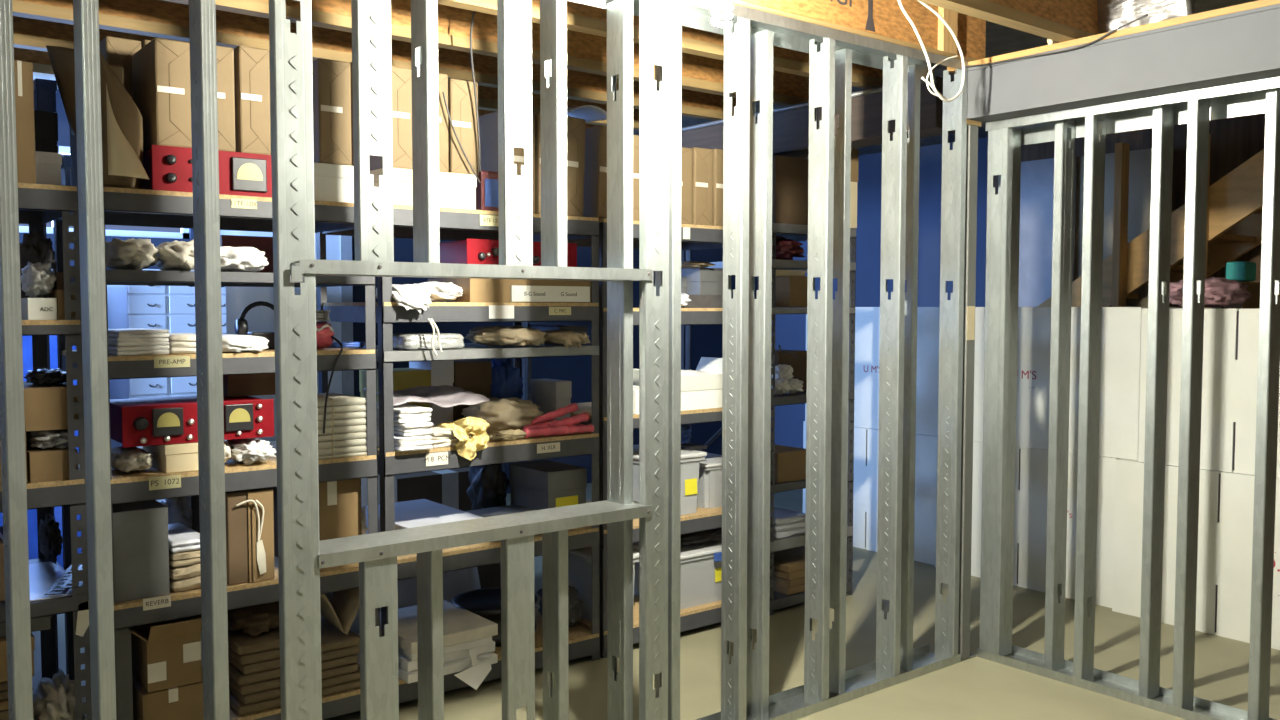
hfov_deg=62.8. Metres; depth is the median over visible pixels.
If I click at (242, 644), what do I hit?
bag
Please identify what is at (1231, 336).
carton
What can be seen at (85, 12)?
stud
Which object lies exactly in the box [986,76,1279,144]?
metal track
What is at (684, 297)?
tissue paper
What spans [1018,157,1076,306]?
door
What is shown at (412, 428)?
bundle
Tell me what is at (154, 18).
joist
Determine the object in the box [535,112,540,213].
wrapped bundle
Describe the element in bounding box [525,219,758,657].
rack
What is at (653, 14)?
stud
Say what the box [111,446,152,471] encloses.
cloth bundle
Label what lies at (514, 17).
stud
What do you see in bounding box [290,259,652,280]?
metal track
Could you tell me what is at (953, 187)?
stud
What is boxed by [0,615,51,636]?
box
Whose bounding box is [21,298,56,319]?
carton
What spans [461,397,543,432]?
cloth bundle
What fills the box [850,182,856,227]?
carton
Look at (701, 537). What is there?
heap
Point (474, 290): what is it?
carton
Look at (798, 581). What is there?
board
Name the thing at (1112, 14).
insulation
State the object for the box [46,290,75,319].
carton
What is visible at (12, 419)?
stud
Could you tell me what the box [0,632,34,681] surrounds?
box
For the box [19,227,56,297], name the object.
bag
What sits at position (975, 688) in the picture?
floor
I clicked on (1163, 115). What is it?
stud
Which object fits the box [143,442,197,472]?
box
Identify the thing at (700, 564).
tub
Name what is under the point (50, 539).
cable coil
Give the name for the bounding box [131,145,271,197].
unit
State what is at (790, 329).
wall
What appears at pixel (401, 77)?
wrapped bundle
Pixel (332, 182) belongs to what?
box
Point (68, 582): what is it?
paper sheet
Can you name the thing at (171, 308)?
storage boxes
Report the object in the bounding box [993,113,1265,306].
wall
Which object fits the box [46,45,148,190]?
cardboard box
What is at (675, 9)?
stud
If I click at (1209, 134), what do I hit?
wooden post
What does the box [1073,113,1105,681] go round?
stud
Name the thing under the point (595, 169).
box
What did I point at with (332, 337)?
power cord
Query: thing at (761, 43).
stud
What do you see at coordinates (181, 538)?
folded cloth
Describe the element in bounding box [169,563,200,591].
folded cloth
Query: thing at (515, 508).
flat board
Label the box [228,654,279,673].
bag
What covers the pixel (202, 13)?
stud
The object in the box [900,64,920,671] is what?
stud
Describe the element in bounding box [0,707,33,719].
bag
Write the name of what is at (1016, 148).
stud
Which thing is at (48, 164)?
box
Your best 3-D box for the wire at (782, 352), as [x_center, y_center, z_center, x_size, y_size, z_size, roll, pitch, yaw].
[0.706,-0.039,4.992,0.139,0.071,0.013,-3,4,-42]
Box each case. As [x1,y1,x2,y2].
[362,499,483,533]
[476,170,498,210]
[681,294,721,307]
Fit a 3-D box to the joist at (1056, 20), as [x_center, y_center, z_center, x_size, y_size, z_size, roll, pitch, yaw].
[-0.357,-1.243,2.315,5.360,0.300,0.060,-2,4,-38]
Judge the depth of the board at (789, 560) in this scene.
5.15 m
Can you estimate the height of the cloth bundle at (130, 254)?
0.102 m
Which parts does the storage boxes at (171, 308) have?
drawer, drawer, drawer, drawer, drawer, drawer, drawer, drawer, drawer, drawer, drawer, drawer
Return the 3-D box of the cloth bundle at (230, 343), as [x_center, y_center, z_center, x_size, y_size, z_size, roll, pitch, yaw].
[-1.362,-0.057,3.502,0.173,0.055,0.348,-2,4,-38]
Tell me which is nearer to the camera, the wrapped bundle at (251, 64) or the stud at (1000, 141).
the wrapped bundle at (251, 64)
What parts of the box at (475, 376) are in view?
lid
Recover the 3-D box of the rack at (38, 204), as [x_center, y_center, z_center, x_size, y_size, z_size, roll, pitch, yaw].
[-2.177,0.394,3.078,0.905,1.802,0.608,-2,4,-38]
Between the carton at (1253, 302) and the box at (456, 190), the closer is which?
the box at (456, 190)
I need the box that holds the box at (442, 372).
[409,360,453,424]
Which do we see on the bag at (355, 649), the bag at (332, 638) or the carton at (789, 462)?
the bag at (332, 638)
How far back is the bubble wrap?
4.73 m
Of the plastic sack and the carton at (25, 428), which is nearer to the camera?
the carton at (25, 428)
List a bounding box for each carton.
[0,428,26,484]
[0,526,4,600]
[14,60,35,183]
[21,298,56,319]
[23,381,77,430]
[26,444,77,482]
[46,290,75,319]
[112,500,169,602]
[115,627,132,719]
[129,615,201,692]
[132,675,202,719]
[191,488,274,584]
[223,373,274,396]
[272,478,361,566]
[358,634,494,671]
[361,467,500,588]
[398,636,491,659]
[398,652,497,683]
[428,278,590,302]
[633,357,722,410]
[633,386,638,413]
[691,147,712,225]
[771,350,806,389]
[771,444,805,482]
[772,155,808,224]
[772,276,807,290]
[772,291,806,307]
[795,149,858,181]
[803,421,937,564]
[805,307,939,435]
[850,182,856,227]
[935,437,1121,607]
[973,307,1182,459]
[1112,459,1279,649]
[1138,309,1279,477]
[1204,306,1223,308]
[1224,282,1259,308]
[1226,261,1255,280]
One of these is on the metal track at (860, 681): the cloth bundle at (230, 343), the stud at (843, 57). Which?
the stud at (843, 57)
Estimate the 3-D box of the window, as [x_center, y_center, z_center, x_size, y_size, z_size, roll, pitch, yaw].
[-3.462,-1.005,6.213,1.490,0.520,0.040,-2,4,-38]
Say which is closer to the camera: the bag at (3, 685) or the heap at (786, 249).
the bag at (3, 685)
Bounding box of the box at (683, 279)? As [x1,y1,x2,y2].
[681,277,686,293]
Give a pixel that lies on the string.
(317, 395)
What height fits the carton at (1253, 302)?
1.583 m
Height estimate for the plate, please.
0.024 m
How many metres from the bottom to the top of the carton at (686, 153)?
0.336 m
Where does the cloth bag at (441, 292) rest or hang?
on the rack at (455, 224)
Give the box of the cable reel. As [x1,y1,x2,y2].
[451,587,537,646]
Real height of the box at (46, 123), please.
0.250 m
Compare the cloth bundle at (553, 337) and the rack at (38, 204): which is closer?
the rack at (38, 204)
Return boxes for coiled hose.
[537,585,585,626]
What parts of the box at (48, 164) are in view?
lid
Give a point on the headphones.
(241, 325)
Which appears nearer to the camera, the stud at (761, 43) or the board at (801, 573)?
the stud at (761, 43)
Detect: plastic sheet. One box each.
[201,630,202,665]
[331,567,480,633]
[363,385,489,407]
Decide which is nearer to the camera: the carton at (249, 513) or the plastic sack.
the carton at (249, 513)
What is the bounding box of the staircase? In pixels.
[1037,148,1264,306]
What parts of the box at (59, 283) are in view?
lid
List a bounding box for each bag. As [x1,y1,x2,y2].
[0,681,7,690]
[0,687,32,699]
[0,699,8,710]
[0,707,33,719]
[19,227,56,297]
[20,261,56,297]
[160,496,191,528]
[228,628,279,654]
[228,646,279,664]
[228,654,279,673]
[228,661,279,684]
[229,677,279,694]
[229,684,280,703]
[229,691,280,714]
[321,616,359,651]
[321,645,359,660]
[321,654,357,669]
[321,663,357,678]
[322,666,359,687]
[322,679,359,695]
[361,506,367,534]
[376,284,442,355]
[414,281,462,301]
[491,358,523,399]
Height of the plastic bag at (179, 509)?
0.278 m
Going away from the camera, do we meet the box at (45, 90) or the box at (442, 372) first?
the box at (45, 90)
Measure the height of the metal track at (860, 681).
0.034 m
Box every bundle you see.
[26,429,67,448]
[99,36,140,188]
[106,238,158,269]
[108,328,168,337]
[108,337,168,345]
[108,345,168,355]
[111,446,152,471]
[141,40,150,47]
[156,239,193,270]
[163,333,195,353]
[216,45,235,151]
[220,246,268,271]
[222,335,268,351]
[224,440,230,462]
[227,602,278,635]
[233,45,270,154]
[312,58,351,165]
[350,62,352,165]
[365,430,433,451]
[366,403,431,422]
[369,66,411,170]
[377,419,432,435]
[429,425,458,447]
[438,73,448,172]
[448,78,477,175]
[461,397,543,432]
[465,325,546,345]
[478,111,534,213]
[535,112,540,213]
[542,330,589,348]
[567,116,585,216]
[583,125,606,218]
[633,135,638,220]
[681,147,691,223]
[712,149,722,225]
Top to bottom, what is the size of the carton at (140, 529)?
0.277 m
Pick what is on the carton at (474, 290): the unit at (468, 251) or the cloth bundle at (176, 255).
the unit at (468, 251)
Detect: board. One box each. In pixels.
[465,504,539,541]
[770,546,804,572]
[770,568,804,579]
[770,576,804,586]
[770,583,804,594]
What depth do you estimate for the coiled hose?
4.34 m
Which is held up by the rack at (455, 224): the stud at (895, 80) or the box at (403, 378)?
the box at (403, 378)
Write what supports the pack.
on the rack at (455, 224)
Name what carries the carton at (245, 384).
on the unit at (134, 422)
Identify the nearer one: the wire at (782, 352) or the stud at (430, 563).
the stud at (430, 563)
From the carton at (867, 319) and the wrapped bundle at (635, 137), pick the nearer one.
the wrapped bundle at (635, 137)
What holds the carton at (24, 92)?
on the rack at (38, 204)
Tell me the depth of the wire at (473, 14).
3.87 m
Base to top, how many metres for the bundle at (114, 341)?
0.025 m
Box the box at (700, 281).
[681,268,722,307]
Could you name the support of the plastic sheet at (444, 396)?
on the bundle at (403, 413)
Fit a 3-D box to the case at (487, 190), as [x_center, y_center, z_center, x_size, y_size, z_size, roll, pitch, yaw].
[-0.628,-0.642,4.065,0.109,0.152,0.248,-2,4,-38]
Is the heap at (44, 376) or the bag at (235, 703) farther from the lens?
the bag at (235, 703)
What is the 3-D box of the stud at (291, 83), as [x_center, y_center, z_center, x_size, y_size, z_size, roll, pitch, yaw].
[-0.838,0.119,2.564,0.092,2.397,0.036,-2,4,-38]
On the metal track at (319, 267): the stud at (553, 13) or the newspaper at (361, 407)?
the stud at (553, 13)
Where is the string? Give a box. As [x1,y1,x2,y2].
[317,395,333,457]
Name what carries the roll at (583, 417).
on the rack at (455, 224)
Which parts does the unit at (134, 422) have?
knob, knob, knob, knob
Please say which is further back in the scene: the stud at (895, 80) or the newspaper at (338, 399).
the stud at (895, 80)
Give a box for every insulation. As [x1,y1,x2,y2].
[1047,0,1194,44]
[1169,276,1250,306]
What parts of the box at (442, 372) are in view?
lid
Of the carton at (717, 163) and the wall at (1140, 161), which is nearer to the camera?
the carton at (717, 163)
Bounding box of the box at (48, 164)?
[35,151,61,184]
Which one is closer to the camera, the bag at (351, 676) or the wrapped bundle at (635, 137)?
the bag at (351, 676)
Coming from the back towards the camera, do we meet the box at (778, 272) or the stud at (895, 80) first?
the box at (778, 272)
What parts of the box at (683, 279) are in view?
lid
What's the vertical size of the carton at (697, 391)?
0.208 m
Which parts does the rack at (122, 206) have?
post, post, post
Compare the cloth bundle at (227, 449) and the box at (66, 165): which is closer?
the box at (66, 165)
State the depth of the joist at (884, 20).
3.99 m
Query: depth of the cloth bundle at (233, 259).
3.40 m
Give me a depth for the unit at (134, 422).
3.31 m
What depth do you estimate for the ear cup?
3.61 m
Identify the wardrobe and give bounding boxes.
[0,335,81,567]
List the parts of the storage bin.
lid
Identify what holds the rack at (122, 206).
on the floor
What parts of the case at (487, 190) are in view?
blue pane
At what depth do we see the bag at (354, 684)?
3.64 m
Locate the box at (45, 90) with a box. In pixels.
[33,78,56,111]
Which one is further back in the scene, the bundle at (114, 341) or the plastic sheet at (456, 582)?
the plastic sheet at (456, 582)
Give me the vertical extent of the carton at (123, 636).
0.359 m
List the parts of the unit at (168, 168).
knob, knob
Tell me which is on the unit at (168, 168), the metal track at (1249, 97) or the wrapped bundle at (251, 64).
the wrapped bundle at (251, 64)
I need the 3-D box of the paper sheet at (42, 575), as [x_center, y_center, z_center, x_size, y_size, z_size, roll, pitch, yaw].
[-1.840,0.667,3.295,0.316,0.044,0.518,-2,4,-38]
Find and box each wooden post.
[1111,143,1129,306]
[1205,134,1210,276]
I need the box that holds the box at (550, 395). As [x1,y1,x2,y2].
[530,378,571,421]
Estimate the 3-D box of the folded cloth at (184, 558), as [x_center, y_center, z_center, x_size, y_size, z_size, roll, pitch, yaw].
[-1.524,0.623,3.451,0.114,0.044,0.329,-2,4,-38]
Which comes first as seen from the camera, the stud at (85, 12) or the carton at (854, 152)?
the stud at (85, 12)
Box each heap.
[23,368,66,385]
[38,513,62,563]
[488,429,531,440]
[681,528,721,545]
[772,235,805,259]
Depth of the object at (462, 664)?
3.85 m
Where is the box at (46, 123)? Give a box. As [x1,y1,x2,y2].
[34,110,57,152]
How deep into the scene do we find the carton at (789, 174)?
4.92 m
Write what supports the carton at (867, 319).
on the carton at (865, 483)
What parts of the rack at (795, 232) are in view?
post, post, post, post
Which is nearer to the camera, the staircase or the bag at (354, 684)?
the bag at (354, 684)
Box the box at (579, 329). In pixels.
[529,325,587,332]
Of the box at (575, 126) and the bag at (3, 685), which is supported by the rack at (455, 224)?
the box at (575, 126)
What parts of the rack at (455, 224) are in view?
post, post, post, post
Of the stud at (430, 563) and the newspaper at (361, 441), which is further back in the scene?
the newspaper at (361, 441)
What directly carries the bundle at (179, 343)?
on the rack at (122, 206)
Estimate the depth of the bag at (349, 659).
3.63 m
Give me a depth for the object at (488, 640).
3.86 m
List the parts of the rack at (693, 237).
post, post, post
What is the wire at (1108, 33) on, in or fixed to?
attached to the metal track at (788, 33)
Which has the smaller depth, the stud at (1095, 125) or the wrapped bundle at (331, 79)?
the wrapped bundle at (331, 79)
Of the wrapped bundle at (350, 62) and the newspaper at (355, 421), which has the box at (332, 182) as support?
the wrapped bundle at (350, 62)
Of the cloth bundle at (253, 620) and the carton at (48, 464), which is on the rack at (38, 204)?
the carton at (48, 464)
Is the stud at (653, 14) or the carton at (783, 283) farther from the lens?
the carton at (783, 283)
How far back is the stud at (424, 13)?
2.81 m
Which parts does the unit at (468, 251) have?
knob, knob, knob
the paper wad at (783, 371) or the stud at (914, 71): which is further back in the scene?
the paper wad at (783, 371)
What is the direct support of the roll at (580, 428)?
on the rack at (455, 224)
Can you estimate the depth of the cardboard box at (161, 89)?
3.28 m
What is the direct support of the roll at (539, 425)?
on the rack at (455, 224)
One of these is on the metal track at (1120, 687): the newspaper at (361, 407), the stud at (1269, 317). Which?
the stud at (1269, 317)
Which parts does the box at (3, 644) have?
lid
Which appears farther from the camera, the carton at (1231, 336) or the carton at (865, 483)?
the carton at (865, 483)
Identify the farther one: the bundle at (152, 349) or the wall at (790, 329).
the wall at (790, 329)
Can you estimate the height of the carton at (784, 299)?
0.078 m
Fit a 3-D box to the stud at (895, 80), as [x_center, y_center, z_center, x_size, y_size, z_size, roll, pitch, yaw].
[0.963,0.047,4.021,0.036,2.397,0.092,-2,4,-38]
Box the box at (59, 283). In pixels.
[53,272,70,289]
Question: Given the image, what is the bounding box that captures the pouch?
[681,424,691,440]
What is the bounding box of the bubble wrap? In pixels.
[681,370,709,375]
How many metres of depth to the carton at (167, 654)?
3.30 m
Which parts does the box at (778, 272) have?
lid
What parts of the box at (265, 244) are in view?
lid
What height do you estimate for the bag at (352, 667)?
0.030 m
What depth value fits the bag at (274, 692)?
3.48 m
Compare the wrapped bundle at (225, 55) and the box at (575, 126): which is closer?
the wrapped bundle at (225, 55)
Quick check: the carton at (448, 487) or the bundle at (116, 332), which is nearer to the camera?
the bundle at (116, 332)
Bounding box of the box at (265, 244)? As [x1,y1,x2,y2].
[220,235,272,272]
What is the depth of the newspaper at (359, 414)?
3.61 m
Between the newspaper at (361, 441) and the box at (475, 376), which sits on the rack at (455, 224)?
the box at (475, 376)
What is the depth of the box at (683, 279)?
5.00 m
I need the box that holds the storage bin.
[509,460,586,509]
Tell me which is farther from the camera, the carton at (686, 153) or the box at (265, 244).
the carton at (686, 153)
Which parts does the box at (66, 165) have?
lid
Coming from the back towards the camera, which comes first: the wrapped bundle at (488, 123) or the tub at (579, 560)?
the tub at (579, 560)
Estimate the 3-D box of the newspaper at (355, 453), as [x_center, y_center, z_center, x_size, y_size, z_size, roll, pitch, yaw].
[-1.122,0.324,3.722,0.204,0.011,0.300,-2,4,-38]
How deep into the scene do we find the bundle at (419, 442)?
3.74 m
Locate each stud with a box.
[0,0,32,719]
[73,0,115,719]
[189,0,229,719]
[269,0,321,719]
[351,0,393,261]
[359,557,398,719]
[411,0,439,262]
[416,549,443,719]
[497,0,532,265]
[501,535,534,719]
[540,0,566,266]
[542,530,568,719]
[607,0,632,719]
[639,0,668,719]
[654,1,681,719]
[721,17,749,719]
[746,30,772,719]
[804,37,834,704]
[829,48,851,694]
[876,54,907,679]
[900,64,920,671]
[935,69,966,659]
[979,127,1012,655]
[1003,128,1021,655]
[1044,119,1074,670]
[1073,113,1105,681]
[1139,104,1173,698]
[1172,98,1209,710]
[1247,87,1279,719]
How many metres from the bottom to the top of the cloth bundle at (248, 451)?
0.085 m
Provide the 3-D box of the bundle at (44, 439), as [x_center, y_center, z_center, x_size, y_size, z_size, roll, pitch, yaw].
[-1.811,0.226,3.199,0.142,0.065,0.339,-2,4,-38]
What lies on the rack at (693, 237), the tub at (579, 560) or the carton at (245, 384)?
the tub at (579, 560)
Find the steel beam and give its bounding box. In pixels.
[955,4,1279,126]
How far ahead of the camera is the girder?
4.72 m
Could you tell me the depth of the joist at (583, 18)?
3.99 m
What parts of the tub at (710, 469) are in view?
lid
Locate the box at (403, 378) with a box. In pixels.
[359,368,430,424]
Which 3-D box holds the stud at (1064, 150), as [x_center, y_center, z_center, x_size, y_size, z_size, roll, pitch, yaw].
[1.659,0.152,4.147,0.092,2.175,0.034,-2,4,-38]
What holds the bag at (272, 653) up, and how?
on the bag at (271, 663)
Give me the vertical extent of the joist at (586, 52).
0.300 m
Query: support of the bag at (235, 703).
on the rack at (122, 206)
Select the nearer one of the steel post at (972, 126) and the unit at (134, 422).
the unit at (134, 422)
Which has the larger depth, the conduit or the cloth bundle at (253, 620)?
the conduit
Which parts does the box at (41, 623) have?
lid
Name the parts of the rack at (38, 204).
post, post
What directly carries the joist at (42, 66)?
attached to the ceiling
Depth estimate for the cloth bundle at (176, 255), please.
3.27 m
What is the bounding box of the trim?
[340,235,353,395]
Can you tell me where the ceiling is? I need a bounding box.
[33,0,1257,155]
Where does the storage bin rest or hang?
on the rack at (455, 224)
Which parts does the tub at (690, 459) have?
lid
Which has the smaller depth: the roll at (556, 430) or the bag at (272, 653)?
the bag at (272, 653)
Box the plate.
[947,0,1279,73]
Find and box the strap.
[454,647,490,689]
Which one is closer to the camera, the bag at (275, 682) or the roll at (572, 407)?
the bag at (275, 682)
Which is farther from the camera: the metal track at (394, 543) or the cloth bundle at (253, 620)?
the cloth bundle at (253, 620)
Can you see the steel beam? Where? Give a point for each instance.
(1243, 46)
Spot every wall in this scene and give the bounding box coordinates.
[19,89,757,493]
[775,137,987,447]
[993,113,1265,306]
[998,148,1151,306]
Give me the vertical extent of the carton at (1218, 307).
1.563 m
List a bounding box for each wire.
[442,92,480,182]
[470,12,480,171]
[778,345,797,358]
[966,14,1147,66]
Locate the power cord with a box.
[323,336,342,433]
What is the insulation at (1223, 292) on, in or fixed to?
on the carton at (1231, 336)
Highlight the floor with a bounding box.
[32,483,1279,719]
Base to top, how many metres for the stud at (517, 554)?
0.832 m
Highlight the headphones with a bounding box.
[234,301,274,348]
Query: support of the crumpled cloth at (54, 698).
on the rack at (38, 204)
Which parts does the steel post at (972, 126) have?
plate, cap plate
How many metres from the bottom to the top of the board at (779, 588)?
0.034 m
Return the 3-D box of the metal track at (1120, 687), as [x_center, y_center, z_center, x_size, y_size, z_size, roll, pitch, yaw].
[2.451,1.276,3.154,0.155,0.034,3.198,-2,4,-38]
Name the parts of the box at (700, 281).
lid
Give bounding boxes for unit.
[110,395,273,447]
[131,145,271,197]
[440,239,576,266]
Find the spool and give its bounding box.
[316,310,333,331]
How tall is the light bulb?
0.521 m
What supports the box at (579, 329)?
on the rack at (693, 237)
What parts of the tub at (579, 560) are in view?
lid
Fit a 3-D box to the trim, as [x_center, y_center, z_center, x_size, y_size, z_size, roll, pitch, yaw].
[-2.393,0.037,7.001,0.980,2.120,0.069,-2,4,-38]
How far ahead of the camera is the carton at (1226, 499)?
4.66 m
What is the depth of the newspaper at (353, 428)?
3.61 m
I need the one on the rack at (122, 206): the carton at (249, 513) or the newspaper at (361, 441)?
the carton at (249, 513)
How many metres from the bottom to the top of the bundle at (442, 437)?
0.058 m
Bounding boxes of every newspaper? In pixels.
[317,392,365,406]
[317,404,366,413]
[318,411,366,420]
[318,418,366,427]
[318,424,366,434]
[318,431,366,441]
[318,438,366,448]
[318,445,366,455]
[318,452,366,458]
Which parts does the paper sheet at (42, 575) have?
metal strip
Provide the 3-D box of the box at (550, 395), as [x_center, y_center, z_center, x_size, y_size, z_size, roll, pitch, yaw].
[-0.381,0.186,4.473,0.079,0.202,0.200,-2,4,-38]
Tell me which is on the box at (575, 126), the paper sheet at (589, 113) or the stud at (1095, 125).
the paper sheet at (589, 113)
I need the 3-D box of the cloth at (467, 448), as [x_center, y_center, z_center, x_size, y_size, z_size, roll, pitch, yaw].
[-0.690,0.284,3.968,0.151,0.162,0.294,-2,4,-38]
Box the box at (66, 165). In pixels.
[61,155,71,185]
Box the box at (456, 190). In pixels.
[370,168,476,209]
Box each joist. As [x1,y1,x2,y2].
[12,0,735,120]
[13,16,638,129]
[14,47,598,128]
[163,0,808,105]
[437,0,882,88]
[722,0,985,61]
[917,0,1098,41]
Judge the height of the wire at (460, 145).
0.319 m
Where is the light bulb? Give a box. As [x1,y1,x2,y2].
[711,0,732,26]
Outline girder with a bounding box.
[681,76,954,156]
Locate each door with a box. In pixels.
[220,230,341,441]
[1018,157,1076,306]
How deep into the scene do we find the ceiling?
5.11 m
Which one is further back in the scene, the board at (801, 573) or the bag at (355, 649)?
the board at (801, 573)
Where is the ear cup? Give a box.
[234,318,247,334]
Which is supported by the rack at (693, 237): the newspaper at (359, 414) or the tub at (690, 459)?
the tub at (690, 459)
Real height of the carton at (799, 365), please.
0.198 m
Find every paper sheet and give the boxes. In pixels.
[4,561,79,601]
[567,105,606,121]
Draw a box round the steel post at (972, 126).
[958,119,980,661]
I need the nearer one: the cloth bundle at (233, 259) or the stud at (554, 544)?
the stud at (554, 544)
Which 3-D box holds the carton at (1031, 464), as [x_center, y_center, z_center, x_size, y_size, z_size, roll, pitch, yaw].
[2.207,0.805,5.636,0.621,0.728,1.024,-2,4,-38]
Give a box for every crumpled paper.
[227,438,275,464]
[320,588,358,634]
[681,261,715,267]
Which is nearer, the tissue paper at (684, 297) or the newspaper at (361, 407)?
the newspaper at (361, 407)
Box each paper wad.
[771,364,792,379]
[771,379,792,394]
[787,378,803,393]
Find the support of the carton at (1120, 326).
on the carton at (1031, 464)
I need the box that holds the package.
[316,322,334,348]
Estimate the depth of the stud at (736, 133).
3.49 m
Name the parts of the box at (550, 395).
lid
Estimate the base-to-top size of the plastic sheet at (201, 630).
0.501 m
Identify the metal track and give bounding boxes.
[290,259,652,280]
[318,500,652,568]
[567,0,967,80]
[696,644,960,719]
[977,645,1276,719]
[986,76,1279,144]
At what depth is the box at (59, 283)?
3.11 m
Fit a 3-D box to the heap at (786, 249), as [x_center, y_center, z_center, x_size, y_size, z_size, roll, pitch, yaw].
[0.650,-0.543,5.106,0.254,0.126,0.335,-2,4,-38]
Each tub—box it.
[568,547,638,620]
[633,445,706,514]
[633,541,721,608]
[697,453,721,507]
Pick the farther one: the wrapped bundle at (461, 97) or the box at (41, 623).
the wrapped bundle at (461, 97)
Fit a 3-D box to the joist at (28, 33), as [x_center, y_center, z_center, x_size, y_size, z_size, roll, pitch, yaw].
[-1.893,-1.341,4.260,5.360,0.300,0.060,-2,4,-38]
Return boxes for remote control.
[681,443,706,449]
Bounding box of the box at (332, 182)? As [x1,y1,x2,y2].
[314,163,353,202]
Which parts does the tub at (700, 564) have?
lid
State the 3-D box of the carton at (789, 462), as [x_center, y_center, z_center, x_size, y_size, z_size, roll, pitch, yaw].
[0.632,0.500,5.148,0.223,0.142,0.340,-2,4,-38]
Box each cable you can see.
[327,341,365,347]
[898,0,964,101]
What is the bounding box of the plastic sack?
[466,464,509,509]
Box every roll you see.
[522,425,568,437]
[523,420,554,428]
[531,403,577,424]
[547,412,589,426]
[552,424,593,435]
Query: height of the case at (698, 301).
0.060 m
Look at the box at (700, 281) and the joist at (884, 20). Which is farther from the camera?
the box at (700, 281)
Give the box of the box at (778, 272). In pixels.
[755,269,805,276]
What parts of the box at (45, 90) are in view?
lid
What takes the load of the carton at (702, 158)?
on the rack at (693, 237)
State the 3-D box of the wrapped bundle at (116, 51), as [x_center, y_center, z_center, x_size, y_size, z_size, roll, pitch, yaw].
[-1.762,-0.801,3.548,0.109,0.528,0.202,-2,4,-38]
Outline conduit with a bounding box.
[682,77,935,131]
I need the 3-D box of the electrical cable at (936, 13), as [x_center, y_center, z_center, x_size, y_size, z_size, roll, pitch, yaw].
[1.028,-1.203,3.754,0.487,0.525,0.042,-3,4,-44]
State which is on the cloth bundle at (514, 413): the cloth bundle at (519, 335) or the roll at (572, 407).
the roll at (572, 407)
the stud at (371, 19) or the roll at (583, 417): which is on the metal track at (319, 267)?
the stud at (371, 19)
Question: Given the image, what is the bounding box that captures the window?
[19,146,188,238]
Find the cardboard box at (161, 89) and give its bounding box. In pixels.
[132,38,191,151]
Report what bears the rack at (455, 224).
on the floor
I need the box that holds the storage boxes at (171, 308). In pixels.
[107,269,226,501]
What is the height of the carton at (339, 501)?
0.304 m
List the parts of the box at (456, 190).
lid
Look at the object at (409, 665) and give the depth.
3.86 m
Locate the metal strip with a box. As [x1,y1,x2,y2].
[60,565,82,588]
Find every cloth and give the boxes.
[33,668,82,719]
[168,523,199,552]
[169,550,199,566]
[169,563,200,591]
[380,600,497,653]
[436,417,489,460]
[770,507,805,537]
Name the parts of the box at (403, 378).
lid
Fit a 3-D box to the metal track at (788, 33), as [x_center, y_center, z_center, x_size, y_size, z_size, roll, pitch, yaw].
[-0.659,-1.087,2.717,4.872,0.050,0.155,-2,4,-38]
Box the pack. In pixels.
[393,333,464,349]
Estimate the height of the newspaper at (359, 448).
0.023 m
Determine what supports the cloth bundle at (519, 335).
on the rack at (455, 224)
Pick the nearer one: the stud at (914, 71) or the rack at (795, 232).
the stud at (914, 71)
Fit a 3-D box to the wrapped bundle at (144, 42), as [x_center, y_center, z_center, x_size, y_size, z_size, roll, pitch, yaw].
[-1.697,-0.807,3.599,0.042,0.535,0.202,-2,4,-38]
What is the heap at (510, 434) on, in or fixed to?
on the rack at (455, 224)
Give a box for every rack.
[0,183,91,719]
[54,187,379,719]
[316,204,599,703]
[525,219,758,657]
[685,223,855,615]
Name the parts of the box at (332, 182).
lid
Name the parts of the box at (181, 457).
lid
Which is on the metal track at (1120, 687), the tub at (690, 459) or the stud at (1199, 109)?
the stud at (1199, 109)
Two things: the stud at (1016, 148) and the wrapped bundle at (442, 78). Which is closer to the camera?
the wrapped bundle at (442, 78)
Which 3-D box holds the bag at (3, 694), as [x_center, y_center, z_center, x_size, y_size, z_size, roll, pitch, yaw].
[-1.939,0.961,3.199,0.100,0.028,0.400,-2,4,-38]
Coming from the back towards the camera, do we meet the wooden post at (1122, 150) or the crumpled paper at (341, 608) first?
the wooden post at (1122, 150)
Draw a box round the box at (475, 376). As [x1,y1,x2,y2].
[453,360,491,421]
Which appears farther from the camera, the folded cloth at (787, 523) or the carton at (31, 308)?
the folded cloth at (787, 523)
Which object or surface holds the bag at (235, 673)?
on the bag at (275, 682)
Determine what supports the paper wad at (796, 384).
on the rack at (795, 232)
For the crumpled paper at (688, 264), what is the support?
on the box at (700, 281)
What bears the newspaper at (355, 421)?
on the newspaper at (353, 428)
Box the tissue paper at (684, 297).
[681,293,691,305]

